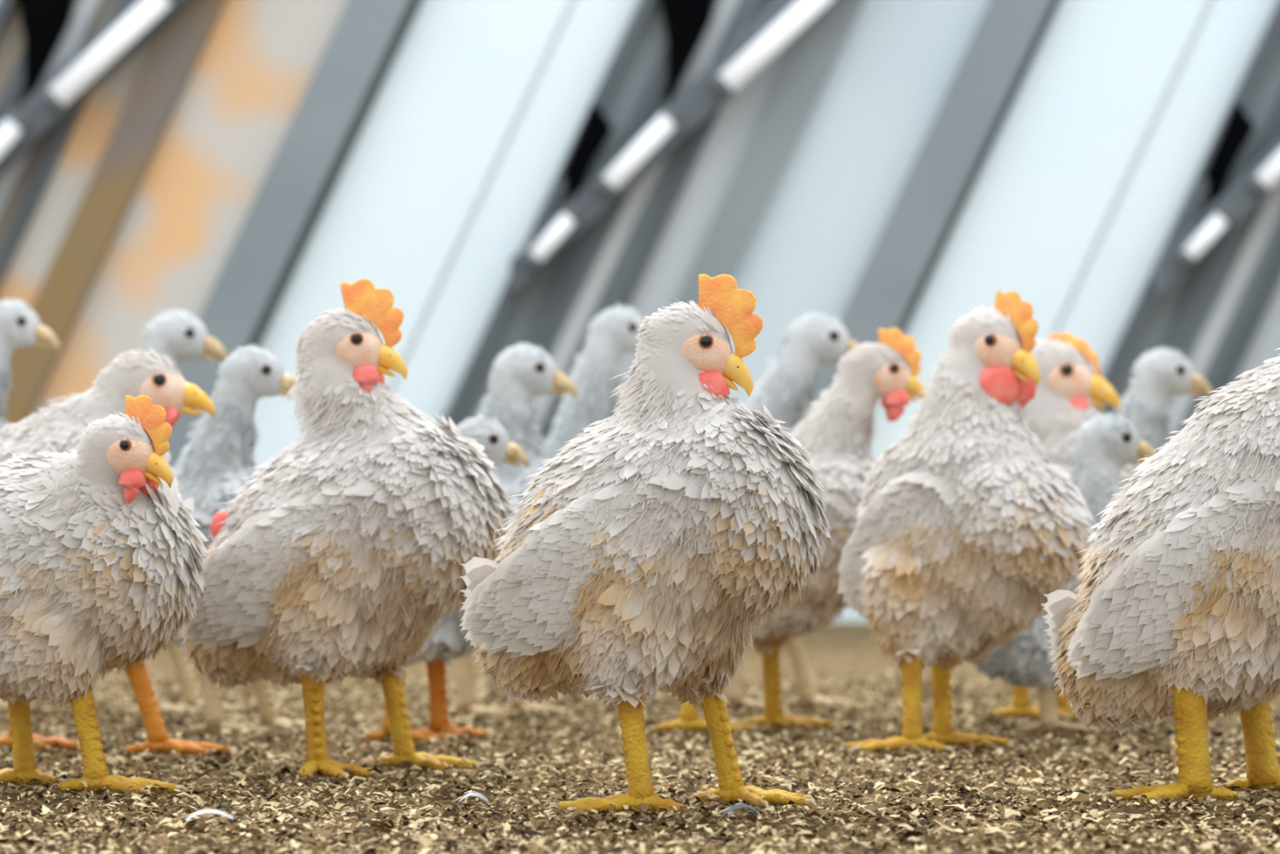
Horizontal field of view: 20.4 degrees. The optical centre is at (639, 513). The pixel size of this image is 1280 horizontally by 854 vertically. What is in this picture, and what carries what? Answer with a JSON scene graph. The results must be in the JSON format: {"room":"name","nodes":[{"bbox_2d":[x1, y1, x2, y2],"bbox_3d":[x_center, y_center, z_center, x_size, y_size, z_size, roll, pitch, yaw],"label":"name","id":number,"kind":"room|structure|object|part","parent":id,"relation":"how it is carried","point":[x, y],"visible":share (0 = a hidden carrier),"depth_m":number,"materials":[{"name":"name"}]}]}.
{"room":"chicken barn","nodes":[
{"label":"chicken barn","id":0,"kind":"room"},
{"bbox_2d":[0,0,1279,621],"bbox_3d":[0.039,-0.792,7.915,4.194,2.063,0.030,0,0,0],"label":"wall","id":1,"kind":"structure","parent":0,"point":[452,93],"depth_m":7.90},
{"bbox_2d":[0,48,24,124],"bbox_3d":[-1.456,-0.792,7.895,1.009,2.063,0.050,0,0,0],"label":"trim","id":2,"kind":"structure","parent":1,"relation":"attached to","point":[14,91],"depth_m":7.87,"materials":[{"name":"grey metal"}]},
{"bbox_2d":[0,0,102,217],"bbox_3d":[-1.381,-0.792,7.895,1.015,2.063,0.050,0,0,0],"label":"trim","id":3,"kind":"structure","parent":1,"relation":"attached to","point":[83,15],"depth_m":7.87,"materials":[{"name":"grey metal"}]},
{"bbox_2d":[0,0,126,285],"bbox_3d":[-1.303,-0.792,7.890,1.002,2.063,0.060,0,0,0],"label":"trim","id":4,"kind":"structure","parent":1,"relation":"attached to","point":[60,139],"depth_m":7.86,"materials":[{"name":"grey metal"}]},
{"bbox_2d":[1,0,226,425],"bbox_3d":[-1.134,-0.792,7.890,1.074,2.063,0.080,0,0,0],"label":"wall panel","id":5,"kind":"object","parent":1,"relation":"attached to","point":[165,76],"depth_m":7.85,"materials":[{"name":"brown metal"}]},
{"bbox_2d":[164,0,410,474],"bbox_3d":[-0.736,-0.792,7.880,1.103,2.063,0.100,0,0,0],"label":"wall panel","id":6,"kind":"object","parent":1,"relation":"attached to","point":[360,40],"depth_m":7.83,"materials":[{"name":"grey metal"}]},
{"bbox_2d":[248,0,422,347],"bbox_3d":[-0.658,-0.792,7.900,0.993,2.063,0.060,0,0,0],"label":"trim","id":7,"kind":"structure","parent":1,"relation":"attached to","point":[413,6],"depth_m":7.87,"materials":[{"name":"grey metal"}]},
{"bbox_2d":[388,0,575,391],"bbox_3d":[-0.313,-0.792,7.896,0.981,2.063,0.008,0,0,0],"label":"trim","id":8,"kind":"structure","parent":1,"relation":"attached to","point":[571,2],"depth_m":7.89,"materials":[{"name":"white metal"}]},
{"bbox_2d":[440,0,655,425],"bbox_3d":[-0.146,-0.792,7.890,1.002,2.063,0.080,0,0,0],"label":"trim","id":9,"kind":"structure","parent":1,"relation":"attached to","point":[637,20],"depth_m":7.85,"materials":[{"name":"grey metal"}]},
{"bbox_2d":[562,101,613,198],"bbox_3d":[-0.115,-0.796,7.854,0.110,0.228,0.032,0,0,0],"label":"window","id":10,"kind":"structure","parent":1,"relation":"in","point":[596,129],"depth_m":7.84,"materials":[{"name":"black glass"}]},
{"bbox_2d":[525,43,666,349],"bbox_3d":[-0.039,-0.792,7.895,1.009,2.063,0.050,0,0,0],"label":"trim","id":11,"kind":"structure","parent":1,"relation":"attached to","point":[657,82],"depth_m":7.87,"materials":[{"name":"grey metal"}]},
{"bbox_2d":[532,0,740,426],"bbox_3d":[0.036,-0.792,7.895,1.015,2.063,0.050,0,0,0],"label":"trim","id":12,"kind":"structure","parent":1,"relation":"attached to","point":[636,198],"depth_m":7.87,"materials":[{"name":"grey metal"}]},
{"bbox_2d":[510,0,835,297],"bbox_3d":[0.154,-0.947,7.825,0.878,0.941,0.090,0,0,0],"label":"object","id":13,"kind":"structure","parent":1,"relation":"in","point":[686,22],"depth_m":7.78,"materials":[{"name":"grey metal"}]},
{"bbox_2d":[521,204,582,270],"bbox_3d":[-0.190,-0.602,7.749,0.134,0.144,0.059,0,0,0],"label":"tube light","id":14,"kind":"object","parent":13,"relation":"attached to","point":[535,257],"visible":1,"depth_m":7.72,"materials":[{"name":"white"}]},
{"bbox_2d":[594,104,684,198],"bbox_3d":[-0.002,-0.788,7.748,0.195,0.204,0.067,0,0,0],"label":"tube light","id":15,"kind":"object","parent":13,"relation":"attached to","point":[668,119],"visible":1,"depth_m":7.72,"materials":[{"name":"white"}]},
{"bbox_2d":[709,0,832,100],"bbox_3d":[0.299,-1.040,7.747,0.295,0.280,0.074,0,0,0],"label":"tube light","id":16,"kind":"object","parent":13,"relation":"attached to","point":[802,12],"visible":1,"depth_m":7.72,"materials":[{"name":"white"}]},
{"bbox_2d":[613,0,772,307],"bbox_3d":[0.114,-0.792,7.890,1.002,2.063,0.060,0,0,0],"label":"trim","id":17,"kind":"structure","parent":1,"relation":"attached to","point":[703,131],"depth_m":7.86,"materials":[{"name":"grey metal"}]},
{"bbox_2d":[673,0,864,306],"bbox_3d":[0.283,-0.792,7.890,1.074,2.063,0.080,0,0,0],"label":"trim","id":18,"kind":"structure","parent":1,"relation":"attached to","point":[820,44],"depth_m":7.85,"materials":[{"name":"white metal"}]},
{"bbox_2d":[806,0,1051,416],"bbox_3d":[0.681,-0.792,7.880,1.103,2.063,0.100,0,0,0],"label":"wall panel","id":19,"kind":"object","parent":1,"relation":"attached to","point":[1006,30],"depth_m":7.83,"materials":[{"name":"grey metal"}]},
{"bbox_2d":[897,0,1061,335],"bbox_3d":[0.759,-0.792,7.900,0.993,2.063,0.060,0,0,0],"label":"trim","id":20,"kind":"structure","parent":1,"relation":"attached to","point":[1054,4],"depth_m":7.87,"materials":[{"name":"silver metal"}]},
{"bbox_2d":[1048,0,1213,338],"bbox_3d":[1.104,-0.792,7.896,0.981,2.063,0.008,0,0,0],"label":"trim","id":21,"kind":"structure","parent":1,"relation":"attached to","point":[1209,3],"depth_m":7.89,"materials":[{"name":"white metal"}]},
{"bbox_2d":[1095,0,1279,411],"bbox_3d":[1.271,-0.792,7.890,1.002,2.063,0.080,0,0,0],"label":"trim","id":22,"kind":"structure","parent":1,"relation":"attached to","point":[1270,35],"depth_m":7.85,"materials":[{"name":"grey metal"}]},
{"bbox_2d":[1153,101,1279,297],"bbox_3d":[1.571,-0.947,7.825,0.878,0.941,0.090,0,0,0],"label":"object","id":23,"kind":"structure","parent":1,"relation":"in","point":[1238,128],"depth_m":7.78,"materials":[{"name":"grey metal"}]},
{"bbox_2d":[1175,205,1235,268],"bbox_3d":[1.230,-0.602,7.749,0.130,0.138,0.059,0,0,0],"label":"tube light","id":24,"kind":"object","parent":23,"relation":"attached to","point":[1187,256],"visible":1,"depth_m":7.72,"materials":[{"name":"white"}]},
{"bbox_2d":[1246,149,1279,198],"bbox_3d":[1.419,-0.788,7.748,0.195,0.204,0.067,0,0,0],"label":"tube light","id":25,"kind":"object","parent":23,"relation":"attached to","point":[1261,184],"visible":1,"depth_m":7.72,"materials":[{"name":"white"}]},
{"bbox_2d":[1162,97,1279,351],"bbox_3d":[1.378,-0.792,7.895,1.009,2.063,0.050,0,0,0],"label":"trim","id":26,"kind":"structure","parent":1,"relation":"attached to","point":[1203,279],"depth_m":7.87,"materials":[{"name":"grey metal"}]},
{"bbox_2d":[1167,184,1279,440],"bbox_3d":[1.453,-0.792,7.895,1.015,2.063,0.050,0,0,0],"label":"trim","id":27,"kind":"structure","parent":1,"relation":"attached to","point":[1268,212],"depth_m":7.87,"materials":[{"name":"grey metal"}]},
{"bbox_2d":[1208,246,1279,400],"bbox_3d":[1.531,-0.792,7.890,1.002,2.063,0.060,0,0,0],"label":"trim","id":28,"kind":"structure","parent":1,"relation":"attached to","point":[1271,282],"depth_m":7.86,"materials":[{"name":"grey metal"}]},
{"bbox_2d":[0,621,1279,853],"bbox_3d":[0.000,0.244,6.150,12.000,0.010,11.700,0,0,0],"label":"floor","id":29,"kind":"structure","parent":0,"point":[846,647],"depth_m":3.42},
{"bbox_2d":[0,297,59,711],"bbox_3d":[-0.828,-0.011,4.300,0.255,0.500,0.145,0,0,0],"label":"pullet","id":30,"kind":"object","parent":29,"relation":"on","point":[20,325],"visible":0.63,"depth_m":4.29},
{"bbox_3d":[-0.789,0.175,4.319,0.084,0.128,0.059,0,0,0],"label":"leg","id":31,"kind":"part","parent":30,"relation":"part of","materials":[{"name":"beige"}]},
{"bbox_2d":[0,395,209,795],"bbox_3d":[-0.528,0.069,3.081,0.315,0.340,0.193,0,0,0],"label":"hen","id":32,"kind":"object","parent":29,"relation":"on","point":[101,562],"visible":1,"depth_m":3.02,"materials":[{"name":"white"}]},
{"bbox_3d":[-0.562,0.178,3.114,0.096,0.122,0.069,0,0,41],"label":"leg","id":33,"kind":"part","parent":32,"relation":"part of","materials":[{"name":"yellow"}]},
{"bbox_3d":[-0.444,0.178,3.030,0.097,0.122,0.071,0,0,-15],"label":"leg","id":34,"kind":"part","parent":32,"relation":"part of","materials":[{"name":"yellow"}]},
{"bbox_2d":[0,347,241,755],"bbox_3d":[-0.573,0.036,3.561,0.356,0.406,0.183,0,0,0],"label":"hen","id":35,"kind":"object","parent":29,"relation":"on","point":[135,373],"visible":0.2,"depth_m":3.53,"materials":[{"name":"white"}]},
{"bbox_3d":[-0.613,0.175,3.589,0.099,0.128,0.073,0,0,0],"label":"leg","id":36,"kind":"part","parent":35,"relation":"part of","materials":[{"name":"orange"}]},
{"bbox_3d":[-0.462,0.175,3.533,0.110,0.128,0.071,0,0,12],"label":"leg","id":37,"kind":"part","parent":35,"relation":"part of","materials":[{"name":"orange"}]},
{"bbox_2d":[121,307,244,715],"bbox_3d":[-0.620,-0.004,4.250,0.297,0.485,0.144,0,0,-3],"label":"pullet","id":38,"kind":"object","parent":29,"relation":"on","point":[180,335],"visible":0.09,"depth_m":4.24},
{"bbox_3d":[-0.568,0.175,4.223,0.094,0.128,0.063,0,0,0],"label":"leg","id":39,"kind":"part","parent":38,"relation":"part of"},
{"bbox_3d":[-0.532,0.175,4.269,0.100,0.128,0.059,0,0,0],"label":"leg","id":40,"kind":"part","parent":38,"relation":"part of","materials":[{"name":"beige"}]},
{"bbox_2d":[172,343,327,734],"bbox_3d":[-0.482,0.027,3.880,0.280,0.424,0.152,0,0,-6],"label":"pullet","id":41,"kind":"object","parent":29,"relation":"on","point":[215,464],"visible":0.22,"depth_m":3.86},
{"bbox_3d":[-0.444,0.175,3.858,0.082,0.128,0.059,0,0,15],"label":"leg","id":42,"kind":"part","parent":41,"relation":"part of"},
{"bbox_3d":[-0.399,0.175,3.899,0.093,0.128,0.059,0,0,0],"label":"leg","id":43,"kind":"part","parent":41,"relation":"part of","materials":[{"name":"beige"}]},
{"bbox_2d":[177,278,512,780],"bbox_3d":[-0.275,0.011,3.272,0.320,0.456,0.215,0,0,0],"label":"hen","id":44,"kind":"object","parent":29,"relation":"on","point":[347,548],"visible":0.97,"depth_m":3.22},
{"bbox_3d":[-0.277,0.175,3.224,0.072,0.128,0.096,0,0,0],"label":"leg","id":45,"kind":"part","parent":44,"relation":"part of","materials":[{"name":"yellow"}]},
{"bbox_3d":[-0.200,0.175,3.314,0.097,0.128,0.071,0,0,-11],"label":"leg","id":46,"kind":"part","parent":44,"relation":"part of","materials":[{"name":"yellow"}]},
{"bbox_2d":[355,413,529,742],"bbox_3d":[-0.206,0.066,3.749,0.230,0.345,0.144,0,0,-5],"label":"pullet","id":47,"kind":"object","parent":29,"relation":"on","point":[446,642],"visible":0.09,"depth_m":3.73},
{"bbox_3d":[-0.242,0.175,3.730,0.080,0.128,0.057,0,0,21],"label":"leg","id":48,"kind":"part","parent":47,"relation":"part of","materials":[{"name":"yellow"}]},
{"bbox_3d":[-0.199,0.175,3.769,0.081,0.128,0.059,0,0,0],"label":"leg","id":49,"kind":"part","parent":47,"relation":"part of","materials":[{"name":"orange"}]},
{"bbox_2d":[448,342,577,718],"bbox_3d":[-0.178,0.018,4.198,0.215,0.442,0.141,0,0,4],"label":"pullet","id":50,"kind":"object","parent":29,"relation":"on","point":[522,372],"visible":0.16,"depth_m":4.18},
{"bbox_3d":[-0.189,0.175,4.180,0.081,0.128,0.058,0,0,20],"label":"leg","id":51,"kind":"part","parent":50,"relation":"part of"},
{"bbox_3d":[-0.130,0.175,4.219,0.082,0.128,0.059,0,0,0],"label":"leg","id":52,"kind":"part","parent":50,"relation":"part of","materials":[{"name":"beige"}]},
{"bbox_2d":[542,302,672,703],"bbox_3d":[-0.086,-0.014,4.499,0.258,0.507,0.143,0,0,0],"label":"pullet","id":53,"kind":"object","parent":29,"relation":"on","point":[612,333],"visible":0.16,"depth_m":4.48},
{"bbox_3d":[-0.066,0.175,4.479,0.082,0.128,0.059,0,0,16],"label":"leg","id":54,"kind":"part","parent":53,"relation":"part of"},
{"bbox_3d":[-0.014,0.175,4.519,0.092,0.128,0.059,0,0,0],"label":"leg","id":55,"kind":"part","parent":53,"relation":"part of","materials":[{"name":"beige"}]},
{"bbox_2d":[0,669,1279,853],"bbox_3d":[-0.005,0.233,3.750,3.177,0.021,2.916,0,0,0],"label":"wood shavings","id":56,"kind":"object","parent":29,"relation":"on","point":[1077,797],"visible":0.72,"depth_m":3.03,"materials":[{"name":"wood"}]},
{"bbox_2d":[173,807,233,821],"bbox_3d":[-0.330,0.227,2.681,0.045,0.010,0.012,0,0,-8],"label":"feather","id":57,"kind":"object","parent":56,"relation":"on","point":[209,809],"visible":1,"depth_m":2.68,"materials":[{"name":"white"}]},
{"bbox_2d":[451,790,488,802],"bbox_3d":[-0.136,0.227,2.846,0.030,0.010,0.008,0,0,12],"label":"feather","id":58,"kind":"object","parent":56,"relation":"on","point":[473,793],"visible":1,"depth_m":2.84,"materials":[{"name":"white"}]},
{"bbox_2d":[713,801,758,816],"bbox_3d":[0.073,0.227,2.731,0.038,0.010,0.010,0,0,-24],"label":"feather","id":59,"kind":"object","parent":56,"relation":"on","point":[740,804],"visible":1,"depth_m":2.73,"materials":[{"name":"white"}]},
{"bbox_2d":[458,273,831,815],"bbox_3d":[0.004,0.022,2.881,0.307,0.433,0.201,0,0,0],"label":"hen","id":60,"kind":"object","parent":29,"relation":"on","point":[643,557],"visible":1,"depth_m":2.82,"materials":[{"name":"white"}]},
{"bbox_3d":[-0.021,0.175,2.828,0.096,0.128,0.069,0,0,37],"label":"leg","id":61,"kind":"part","parent":60,"relation":"part of","materials":[{"name":"yellow"}]},
{"bbox_3d":[0.089,0.175,2.907,0.096,0.128,0.080,0,0,0],"label":"leg","id":62,"kind":"part","parent":60,"relation":"part of","materials":[{"name":"yellow"}]},
{"bbox_2d":[648,328,927,733],"bbox_3d":[0.163,0.017,3.918,0.310,0.444,0.183,0,0,3],"label":"hen","id":63,"kind":"object","parent":29,"relation":"on","point":[837,434],"visible":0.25,"depth_m":3.90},
{"bbox_3d":[0.072,0.175,3.893,0.096,0.128,0.069,0,0,17],"label":"leg","id":64,"kind":"part","parent":63,"relation":"part of","materials":[{"name":"yellow"}]},
{"bbox_3d":[0.165,0.175,3.949,0.099,0.128,0.073,0,0,0],"label":"leg","id":65,"kind":"part","parent":63,"relation":"part of","materials":[{"name":"yellow"}]},
{"bbox_2d":[725,311,861,710],"bbox_3d":[0.142,-0.005,4.354,0.277,0.488,0.138,0,0,-8],"label":"pullet","id":66,"kind":"object","parent":29,"relation":"on","point":[814,340],"visible":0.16,"depth_m":4.33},
{"bbox_3d":[0.132,0.175,4.329,0.082,0.128,0.059,0,0,17],"label":"leg","id":67,"kind":"part","parent":66,"relation":"part of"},
{"bbox_3d":[0.215,0.175,4.369,0.094,0.128,0.059,0,0,0],"label":"leg","id":68,"kind":"part","parent":66,"relation":"part of","materials":[{"name":"beige"}]},
{"bbox_2d":[835,290,1097,753],"bbox_3d":[0.333,0.007,3.600,0.273,0.464,0.204,0,0,20],"label":"hen","id":69,"kind":"object","parent":29,"relation":"on","point":[966,522],"visible":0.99,"depth_m":3.55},
{"bbox_3d":[0.257,0.175,3.572,0.098,0.128,0.072,0,0,0],"label":"leg","id":70,"kind":"part","parent":69,"relation":"part of","materials":[{"name":"yellow"}]},
{"bbox_3d":[0.334,0.175,3.658,0.096,0.128,0.069,0,0,34],"label":"leg","id":71,"kind":"part","parent":69,"relation":"part of","materials":[{"name":"yellow"}]},
{"bbox_2d":[963,410,1160,733],"bbox_3d":[0.448,0.063,3.899,0.289,0.352,0.160,0,0,-10],"label":"pullet","id":72,"kind":"object","parent":29,"relation":"on","point":[1104,444],"visible":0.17,"depth_m":3.88,"materials":[{"name":"white"}]},
{"bbox_3d":[0.462,0.194,3.879,0.081,0.089,0.058,0,0,18],"label":"leg","id":73,"kind":"part","parent":72,"relation":"part of","materials":[{"name":"beige"}]},
{"bbox_3d":[0.520,0.194,3.919,0.087,0.089,0.059,0,0,0],"label":"leg","id":74,"kind":"part","parent":72,"relation":"part of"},
{"bbox_2d":[982,332,1141,719],"bbox_3d":[0.478,0.013,4.171,0.270,0.451,0.180,0,0,0],"label":"hen","id":75,"kind":"object","parent":29,"relation":"on","point":[1068,394],"visible":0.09,"depth_m":4.14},
{"bbox_3d":[0.460,0.175,4.136,0.101,0.128,0.076,0,0,0],"label":"leg","id":76,"kind":"part","parent":75,"relation":"part of","materials":[{"name":"yellow"}]},
{"bbox_3d":[0.518,0.175,4.187,0.090,0.128,0.079,0,0,0],"label":"leg","id":77,"kind":"part","parent":75,"relation":"part of","materials":[{"name":"yellow"}]},
{"bbox_2d":[1040,347,1279,804],"bbox_3d":[0.512,0.010,3.001,0.344,0.458,0.209,0,0,-5],"label":"hen","id":78,"kind":"object","parent":29,"relation":"on","point":[1175,612],"visible":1,"depth_m":2.93,"materials":[{"name":"white"}]},
{"bbox_3d":[0.439,0.175,2.947,0.095,0.128,0.070,0,0,33],"label":"leg","id":79,"kind":"part","parent":78,"relation":"part of","materials":[{"name":"yellow"}]},
{"bbox_3d":[0.554,0.175,3.056,0.099,0.128,0.071,0,0,14],"label":"leg","id":80,"kind":"part","parent":78,"relation":"part of","materials":[{"name":"yellow"}]},
{"bbox_2d":[1112,346,1213,453],"bbox_3d":[0.610,0.013,4.500,0.226,0.452,0.141,0,0,-9],"label":"pullet","id":81,"kind":"object","parent":29,"relation":"on","point":[1162,374],"visible":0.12,"depth_m":4.48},
{"bbox_3d":[-1.820,-0.792,7.915,1.464,2.063,0.030,0,0,0],"label":"wall","id":82,"kind":"structure","parent":0,"visible":0},
{"bbox_2d":[0,0,17,36],"bbox_3d":[-1.563,-0.792,7.890,1.002,2.063,0.080,0,0,0],"label":"trim","id":83,"kind":"structure","parent":82,"relation":"attached to","point":[6,6],"depth_m":7.85,"materials":[{"name":"grey"}]},
{"bbox_2d":[0,0,192,176],"bbox_3d":[-1.263,-0.947,7.825,0.878,0.941,0.090,0,0,0],"label":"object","id":84,"kind":"structure","parent":82,"relation":"in","point":[45,23],"depth_m":7.80,"materials":[{"name":"grey metal"}]},
{"bbox_2d":[0,109,30,156],"bbox_3d":[-1.415,-0.783,7.748,0.176,0.194,0.067,0,0,0],"label":"tube light","id":85,"kind":"object","parent":84,"relation":"attached to","point":[15,124],"visible":1,"depth_m":7.72,"materials":[{"name":"white"}]},
{"bbox_2d":[40,0,178,113],"bbox_3d":[-1.152,-1.017,7.747,0.305,0.293,0.074,0,0,0],"label":"tube light","id":86,"kind":"object","parent":84,"relation":"attached to","point":[145,12],"visible":1,"depth_m":7.72,"materials":[{"name":"white"}]}
]}

